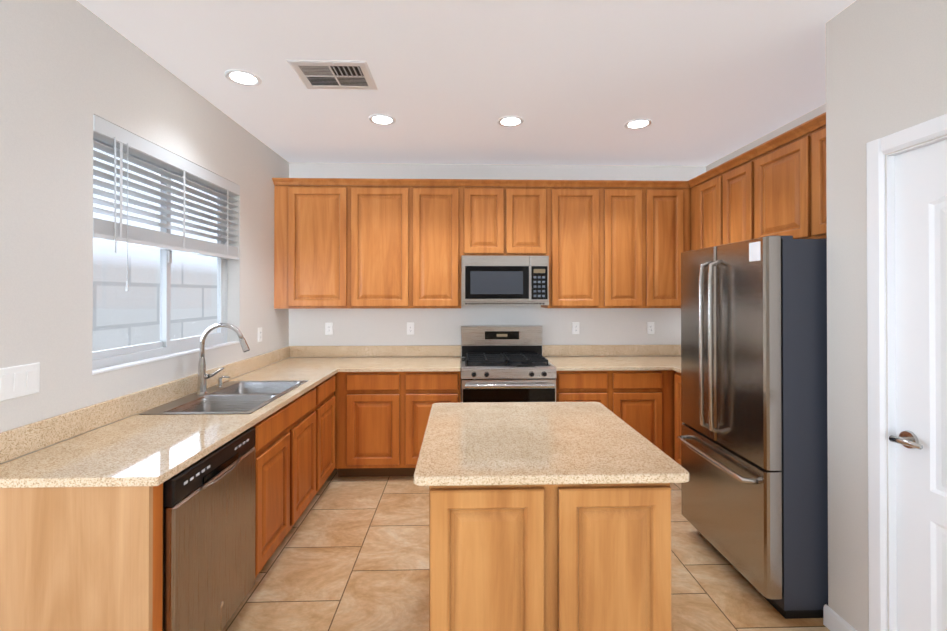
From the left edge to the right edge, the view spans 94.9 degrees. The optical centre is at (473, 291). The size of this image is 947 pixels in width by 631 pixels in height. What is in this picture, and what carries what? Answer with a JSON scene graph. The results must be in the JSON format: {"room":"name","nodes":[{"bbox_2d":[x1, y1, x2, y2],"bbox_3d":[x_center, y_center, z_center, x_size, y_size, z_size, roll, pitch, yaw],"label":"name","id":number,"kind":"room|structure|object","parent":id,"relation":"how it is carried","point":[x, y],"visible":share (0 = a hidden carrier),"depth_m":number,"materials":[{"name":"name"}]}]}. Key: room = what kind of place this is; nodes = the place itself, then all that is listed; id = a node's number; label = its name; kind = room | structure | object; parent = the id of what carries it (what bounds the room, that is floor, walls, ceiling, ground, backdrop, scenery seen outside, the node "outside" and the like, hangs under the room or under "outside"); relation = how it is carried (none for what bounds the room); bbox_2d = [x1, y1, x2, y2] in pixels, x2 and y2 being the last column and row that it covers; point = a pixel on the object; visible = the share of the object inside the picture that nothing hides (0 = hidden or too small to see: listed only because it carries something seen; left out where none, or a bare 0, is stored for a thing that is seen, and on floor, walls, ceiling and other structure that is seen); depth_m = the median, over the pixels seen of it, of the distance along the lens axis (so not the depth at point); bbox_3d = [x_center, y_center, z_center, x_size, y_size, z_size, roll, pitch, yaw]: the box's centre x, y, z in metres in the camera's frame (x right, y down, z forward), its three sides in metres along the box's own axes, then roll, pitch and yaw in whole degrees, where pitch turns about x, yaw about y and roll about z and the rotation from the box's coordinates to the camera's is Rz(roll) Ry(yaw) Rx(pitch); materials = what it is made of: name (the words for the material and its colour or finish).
{"room":"kitchen","nodes":[
{"label":"kitchen","id":0,"kind":"room"},
{"bbox_2d":[0,0,291,464],"bbox_3d":[-1.696,0.134,-0.127,0.160,2.740,8.740,0,0,-2],"label":"wall","id":1,"kind":"structure","parent":0,"point":[70,70],"depth_m":1.83,"materials":[{"name":"paint"}]},
{"bbox_2d":[0,362,39,400],"bbox_3d":[-1.658,0.327,1.584,0.010,0.115,0.165,0,0,-2],"label":"switch plate","id":2,"kind":"object","parent":1,"relation":"attached to","point":[19,381],"visible":1,"depth_m":1.59,"materials":[{"name":"white plastic"}]},
{"bbox_2d":[92,138,227,369],"bbox_3d":[-1.798,-0.207,2.541,0.056,1.146,1.261,0,0,-2],"label":"window","id":3,"kind":"structure","parent":1,"relation":"in","point":[165,345],"depth_m":2.52,"materials":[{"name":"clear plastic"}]},
{"bbox_2d":[93,115,239,290],"bbox_3d":[-1.709,-0.390,2.544,0.068,0.776,1.257,0,0,-2],"label":"window blinds","id":4,"kind":"object","parent":3,"relation":"attached to","point":[113,135],"visible":0.9,"depth_m":2.33,"materials":[{"name":"grey plastic"}]},
{"bbox_2d":[92,341,239,374],"bbox_3d":[-1.713,0.362,2.540,0.052,0.012,1.263,0,0,-2],"label":"window sill","id":5,"kind":"structure","parent":1,"relation":"attached to","point":[115,367],"depth_m":2.31,"materials":[{"name":"white paint"}]},
{"bbox_2d":[258,327,261,341],"bbox_3d":[-1.713,0.343,3.493,0.008,0.115,0.070,0,0,-2],"label":"electrical outlet","id":6,"kind":"object","parent":1,"relation":"attached to","point":[259,334],"visible":1,"depth_m":3.49,"materials":[{"name":"white plastic"}]},
{"bbox_2d":[76,0,855,165],"bbox_3d":[0.373,-1.276,-0.061,4.300,0.080,8.740,0,0,-2],"label":"ceiling","id":7,"kind":"structure","parent":0,"point":[695,82],"depth_m":2.41,"materials":[{"name":"paint"}]},
{"bbox_2d":[224,69,261,85],"bbox_3d":[-1.314,-1.218,2.482,0.188,0.008,0.188,0,0,-2],"label":"recessed light","id":8,"kind":"object","parent":7,"relation":"in","point":[242,77],"visible":1,"depth_m":2.47,"materials":[{"name":"white paint"}]},
{"bbox_2d":[286,60,377,89],"bbox_3d":[-0.783,-1.217,2.457,0.420,0.019,0.320,0,0,-2],"label":"ceiling vent","id":9,"kind":"object","parent":7,"relation":"in","point":[323,74],"visible":1,"depth_m":2.43,"materials":[{"name":"white metal"}]},
{"bbox_2d":[369,114,395,124],"bbox_3d":[-0.645,-1.215,3.076,0.188,0.008,0.188,0,0,-2],"label":"recessed light","id":10,"kind":"object","parent":7,"relation":"in","point":[380,119],"visible":1,"depth_m":3.07,"materials":[{"name":"white paint"}]},
{"bbox_2d":[497,116,523,126],"bbox_3d":[0.265,-1.214,3.106,0.188,0.008,0.188,0,0,-2],"label":"recessed light","id":11,"kind":"object","parent":7,"relation":"in","point":[510,121],"visible":1,"depth_m":3.10,"materials":[{"name":"white paint"}]},
{"bbox_2d":[624,119,651,128],"bbox_3d":[1.194,-1.214,3.152,0.188,0.008,0.188,0,0,-2],"label":"recessed light","id":12,"kind":"object","parent":7,"relation":"in","point":[638,124],"visible":1,"depth_m":3.15,"materials":[{"name":"white paint"}]},
{"bbox_2d":[292,163,703,345],"bbox_3d":[0.343,0.157,4.222,4.120,2.740,0.160,0,0,-2],"label":"wall","id":13,"kind":"structure","parent":0,"point":[432,326],"depth_m":4.14,"materials":[{"name":"paint"}]},
{"bbox_2d":[272,178,347,308],"bbox_3d":[-1.407,-0.414,3.923,0.643,1.120,0.345,0,0,-2],"label":"upper cabinet","id":14,"kind":"object","parent":13,"relation":"attached to","point":[311,214],"depth_m":3.76,"materials":[{"name":"brown wood"}]},
{"bbox_2d":[325,323,332,334],"bbox_3d":[-1.360,0.346,4.088,0.070,0.115,0.008,0,0,-2],"label":"electrical outlet","id":15,"kind":"object","parent":13,"relation":"attached to","point":[328,328],"visible":1,"depth_m":4.09,"materials":[{"name":"white plastic"}]},
{"bbox_2d":[348,178,411,308],"bbox_3d":[-0.818,-0.414,3.939,0.535,1.120,0.345,0,0,-2],"label":"upper cabinet","id":16,"kind":"object","parent":13,"relation":"attached to","point":[352,243],"depth_m":3.77,"materials":[{"name":"brown wood"}]},
{"bbox_2d":[407,322,413,334],"bbox_3d":[-0.595,0.346,4.110,0.070,0.115,0.008,0,0,-2],"label":"electrical outlet","id":17,"kind":"object","parent":13,"relation":"attached to","point":[410,328],"visible":1,"depth_m":4.11,"materials":[{"name":"white plastic"}]},
{"bbox_2d":[412,179,463,307],"bbox_3d":[-0.331,-0.414,3.953,0.439,1.120,0.345,0,0,-2],"label":"upper cabinet","id":18,"kind":"object","parent":13,"relation":"attached to","point":[437,204],"depth_m":3.78,"materials":[{"name":"brown wood"}]},
{"bbox_2d":[464,179,551,255],"bbox_3d":[0.268,-0.644,3.971,0.760,0.660,0.345,0,0,-2],"label":"upper cabinet","id":19,"kind":"object","parent":13,"relation":"attached to","point":[502,217],"depth_m":3.80,"materials":[{"name":"brown wood"}]},
{"bbox_2d":[462,256,548,304],"bbox_3d":[0.269,-0.097,3.933,0.752,0.426,0.412,0,0,-2],"label":"microwave","id":20,"kind":"object","parent":19,"relation":"attached to","point":[505,280],"visible":1,"depth_m":3.73,"materials":[{"name":"silver metal"}]},
{"bbox_2d":[541,180,603,307],"bbox_3d":[0.887,-0.414,3.987,0.477,1.120,0.345,0,0,-2],"label":"upper cabinet","id":21,"kind":"object","parent":13,"relation":"attached to","point":[576,262],"depth_m":3.82,"materials":[{"name":"brown wood"}]},
{"bbox_2d":[572,322,578,333],"bbox_3d":[0.977,0.347,4.154,0.070,0.115,0.008,0,0,-2],"label":"electrical outlet","id":22,"kind":"object","parent":13,"relation":"attached to","point":[575,327],"visible":1,"depth_m":4.15,"materials":[{"name":"white plastic"}]},
{"bbox_2d":[604,180,647,307],"bbox_3d":[1.314,-0.414,3.999,0.379,1.120,0.345,0,0,-2],"label":"upper cabinet","id":23,"kind":"object","parent":13,"relation":"attached to","point":[625,201],"depth_m":3.83,"materials":[{"name":"brown wood"}]},
{"bbox_2d":[647,322,653,333],"bbox_3d":[1.702,0.347,4.174,0.070,0.115,0.008,0,0,-2],"label":"electrical outlet","id":24,"kind":"object","parent":13,"relation":"attached to","point":[650,327],"visible":1,"depth_m":4.17,"materials":[{"name":"white plastic"}]},
{"bbox_2d":[648,181,687,307],"bbox_3d":[1.678,-0.414,4.009,0.349,1.120,0.345,0,0,-2],"label":"upper cabinet","id":25,"kind":"object","parent":13,"relation":"attached to","point":[667,200],"depth_m":3.84,"materials":[{"name":"brown wood"}]},
{"bbox_2d":[222,469,829,630],"bbox_3d":[0.373,1.544,-0.077,4.300,0.080,8.740,0,0,-2],"label":"floor","id":26,"kind":"structure","parent":0,"point":[350,554],"depth_m":2.33,"materials":[{"name":"tile"}]},
{"bbox_2d":[0,483,162,630],"bbox_3d":[-1.366,1.072,1.753,0.603,0.884,0.701,0,0,-2],"label":"base cabinet","id":27,"kind":"object","parent":26,"relation":"on","point":[81,558],"depth_m":1.41,"materials":[{"name":"brown wood"}]},
{"bbox_2d":[162,427,255,630],"bbox_3d":[-1.318,1.072,1.779,0.602,0.876,0.606,0,0,-2],"label":"dishwasher","id":28,"kind":"object","parent":26,"relation":"on","point":[208,541],"visible":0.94,"depth_m":1.71,"materials":[{"name":"silver metal"}]},
{"bbox_2d":[252,384,319,577],"bbox_3d":[-1.378,1.076,2.550,0.623,0.884,0.926,0,0,-2],"label":"base cabinet","id":29,"kind":"object","parent":26,"relation":"on","point":[287,442],"depth_m":2.46,"materials":[{"name":"brown wood"}]},
{"bbox_2d":[0,346,355,487],"bbox_3d":[-1.364,0.567,2.740,0.660,0.135,2.698,0,0,-2],"label":"countertop","id":30,"kind":"structure","parent":29,"relation":"on","point":[145,450],"depth_m":1.78,"materials":[{"name":"stone"}]},
{"bbox_2d":[139,381,306,414],"bbox_3d":[-1.378,0.694,2.535,0.535,0.190,0.810,0,0,-2],"label":"sink","id":31,"kind":"object","parent":30,"relation":"in","point":[239,397],"visible":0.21,"depth_m":2.51,"materials":[{"name":"silver metal"}]},
{"bbox_2d":[216,376,229,386],"bbox_3d":[-1.583,0.565,2.750,0.080,0.068,0.040,0,0,-2],"label":"soap dispenser","id":32,"kind":"object","parent":31,"relation":"on","point":[220,382],"visible":0.96,"depth_m":2.74,"materials":[{"name":"silver metal"}]},
{"bbox_2d":[196,323,249,394],"bbox_3d":[-1.476,0.391,2.564,0.307,0.414,0.062,0,0,-2],"label":"faucet","id":33,"kind":"object","parent":30,"relation":"on","point":[203,376],"visible":1,"depth_m":2.55,"materials":[{"name":"silver metal"}]},
{"bbox_2d":[320,374,335,487],"bbox_3d":[-1.397,1.080,3.237,0.623,0.884,0.512,0,0,-2],"label":"base cabinet","id":34,"kind":"object","parent":26,"relation":"on","point":[327,387],"depth_m":3.25,"materials":[{"name":"brown wood"}]},
{"bbox_2d":[268,346,339,352],"bbox_3d":[-1.423,0.572,3.768,0.480,0.135,0.640,0,0,-2],"label":"backsplash","id":35,"kind":"structure","parent":34,"relation":"on","point":[289,349],"depth_m":4.06,"materials":[{"name":"stone"}]},
{"bbox_2d":[336,371,460,476],"bbox_3d":[-0.626,1.083,3.782,1.029,0.884,0.614,0,0,-2],"label":"base cabinet","id":36,"kind":"object","parent":26,"relation":"on","point":[382,418],"depth_m":3.49,"materials":[{"name":"brown wood"}]},
{"bbox_2d":[344,345,460,371],"bbox_3d":[-0.587,0.572,3.790,0.953,0.135,0.644,0,0,-2],"label":"countertop","id":37,"kind":"structure","parent":36,"relation":"on","point":[412,358],"depth_m":3.99,"materials":[{"name":"stone"}]},
{"bbox_2d":[461,326,556,402],"bbox_3d":[0.274,0.922,3.751,0.758,1.204,0.720,0,0,-2],"label":"range","id":38,"kind":"object","parent":26,"relation":"on","point":[505,364],"visible":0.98,"depth_m":3.52,"materials":[{"name":"silver metal"}]},
{"bbox_2d":[429,483,671,630],"bbox_3d":[0.248,1.073,1.888,0.816,0.884,0.890,0,0,-2],"label":"kitchen island","id":39,"kind":"object","parent":26,"relation":"on","point":[574,557],"visible":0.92,"depth_m":1.45,"materials":[{"name":"brown wood"}]},
{"bbox_2d":[414,402,688,485],"bbox_3d":[0.248,0.615,1.897,0.916,0.030,0.968,0,0,-2],"label":"island countertop","id":40,"kind":"structure","parent":39,"relation":"on","point":[506,443],"depth_m":1.66,"materials":[{"name":"stone"}]},
{"bbox_2d":[555,371,559,401],"bbox_3d":[0.272,1.083,3.812,0.801,0.884,0.604,0,0,-2],"label":"base cabinet","id":41,"kind":"object","parent":26,"relation":"on","point":[557,372],"depth_m":3.54,"materials":[{"name":"brown wood"}]},
{"bbox_2d":[542,345,680,370],"bbox_3d":[1.454,0.573,3.840,1.597,0.135,0.658,0,0,-2],"label":"countertop","id":42,"kind":"structure","parent":41,"relation":"on","point":[564,357],"depth_m":4.05,"materials":[{"name":"stone"}]},
{"bbox_2d":[560,370,671,457],"bbox_3d":[1.154,1.083,3.837,0.993,0.884,0.604,0,0,-2],"label":"base cabinet","id":43,"kind":"object","parent":26,"relation":"on","point":[642,399],"depth_m":3.54,"materials":[{"name":"brown wood"}]},
{"bbox_2d":[672,370,682,464],"bbox_3d":[1.946,1.080,3.324,0.604,0.884,0.526,0,0,-2],"label":"base cabinet","id":44,"kind":"object","parent":26,"relation":"on","point":[676,376],"depth_m":3.51,"materials":[{"name":"brown wood"}]},
{"bbox_2d":[672,353,680,372],"bbox_3d":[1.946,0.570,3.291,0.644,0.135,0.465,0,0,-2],"label":"countertop","id":45,"kind":"structure","parent":44,"relation":"on","point":[676,357],"depth_m":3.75,"materials":[{"name":"stone"}]},
{"bbox_2d":[677,236,827,618],"bbox_3d":[1.758,0.629,2.398,0.994,1.776,0.780,0,0,-2],"label":"refrigerator","id":46,"kind":"object","parent":26,"relation":"on","point":[752,439],"visible":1,"depth_m":2.02,"materials":[{"name":"grey metal"}]},
{"bbox_2d":[704,104,825,172],"bbox_3d":[2.356,0.151,3.083,0.160,2.740,2.170,0,0,-2],"label":"wall","id":47,"kind":"structure","parent":0,"point":[820,110],"depth_m":3.32,"materials":[{"name":"paint"}]},
{"bbox_2d":[688,152,747,250],"bbox_3d":[2.092,-0.417,3.451,0.345,1.120,0.874,0,0,-2],"label":"upper cabinet","id":48,"kind":"object","parent":47,"relation":"attached to","point":[718,197],"depth_m":3.40,"materials":[{"name":"brown wood"}]},
{"bbox_2d":[748,112,826,239],"bbox_3d":[2.118,-0.642,2.525,0.345,0.680,0.981,0,0,-2],"label":"upper cabinet","id":49,"kind":"object","parent":47,"relation":"attached to","point":[787,172],"depth_m":2.66,"materials":[{"name":"brown wood"}]},
{"bbox_2d":[826,0,946,630],"bbox_3d":[1.756,0.128,-1.211,0.120,2.740,6.380,0,0,-2],"label":"wall","id":50,"kind":"structure","parent":0,"point":[886,67],"depth_m":1.79,"materials":[{"name":"paint"}]},
{"bbox_2d":[823,604,856,630],"bbox_3d":[1.687,1.452,-1.134,0.012,0.092,6.232,0,0,-2],"label":"baseboard","id":51,"kind":"structure","parent":50,"relation":"attached to","point":[833,620],"depth_m":1.93,"materials":[{"name":"white paint"}]},
{"bbox_2d":[866,114,946,630],"bbox_3d":[1.677,0.452,1.289,0.134,2.118,0.957,0,0,-2],"label":"door frame","id":52,"kind":"structure","parent":50,"relation":"attached to","point":[877,150],"depth_m":1.71,"materials":[{"name":"white paint"}]},
{"bbox_2d":[889,139,946,630],"bbox_3d":[1.641,0.485,1.288,0.100,2.036,0.809,0,0,-2],"label":"door","id":53,"kind":"structure","parent":50,"relation":"in","point":[919,439],"depth_m":1.60,"materials":[{"name":"white paint"}]},
{"label":"outside","id":54,"kind":"structure","parent":0,"visible":0},
{"bbox_2d":[92,148,216,351],"bbox_3d":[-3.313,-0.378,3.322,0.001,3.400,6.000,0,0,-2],"label":"window glass","id":55,"kind":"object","parent":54,"point":[151,286],"depth_m":4.41,"materials":[{"name":"clear glass"}]}
]}

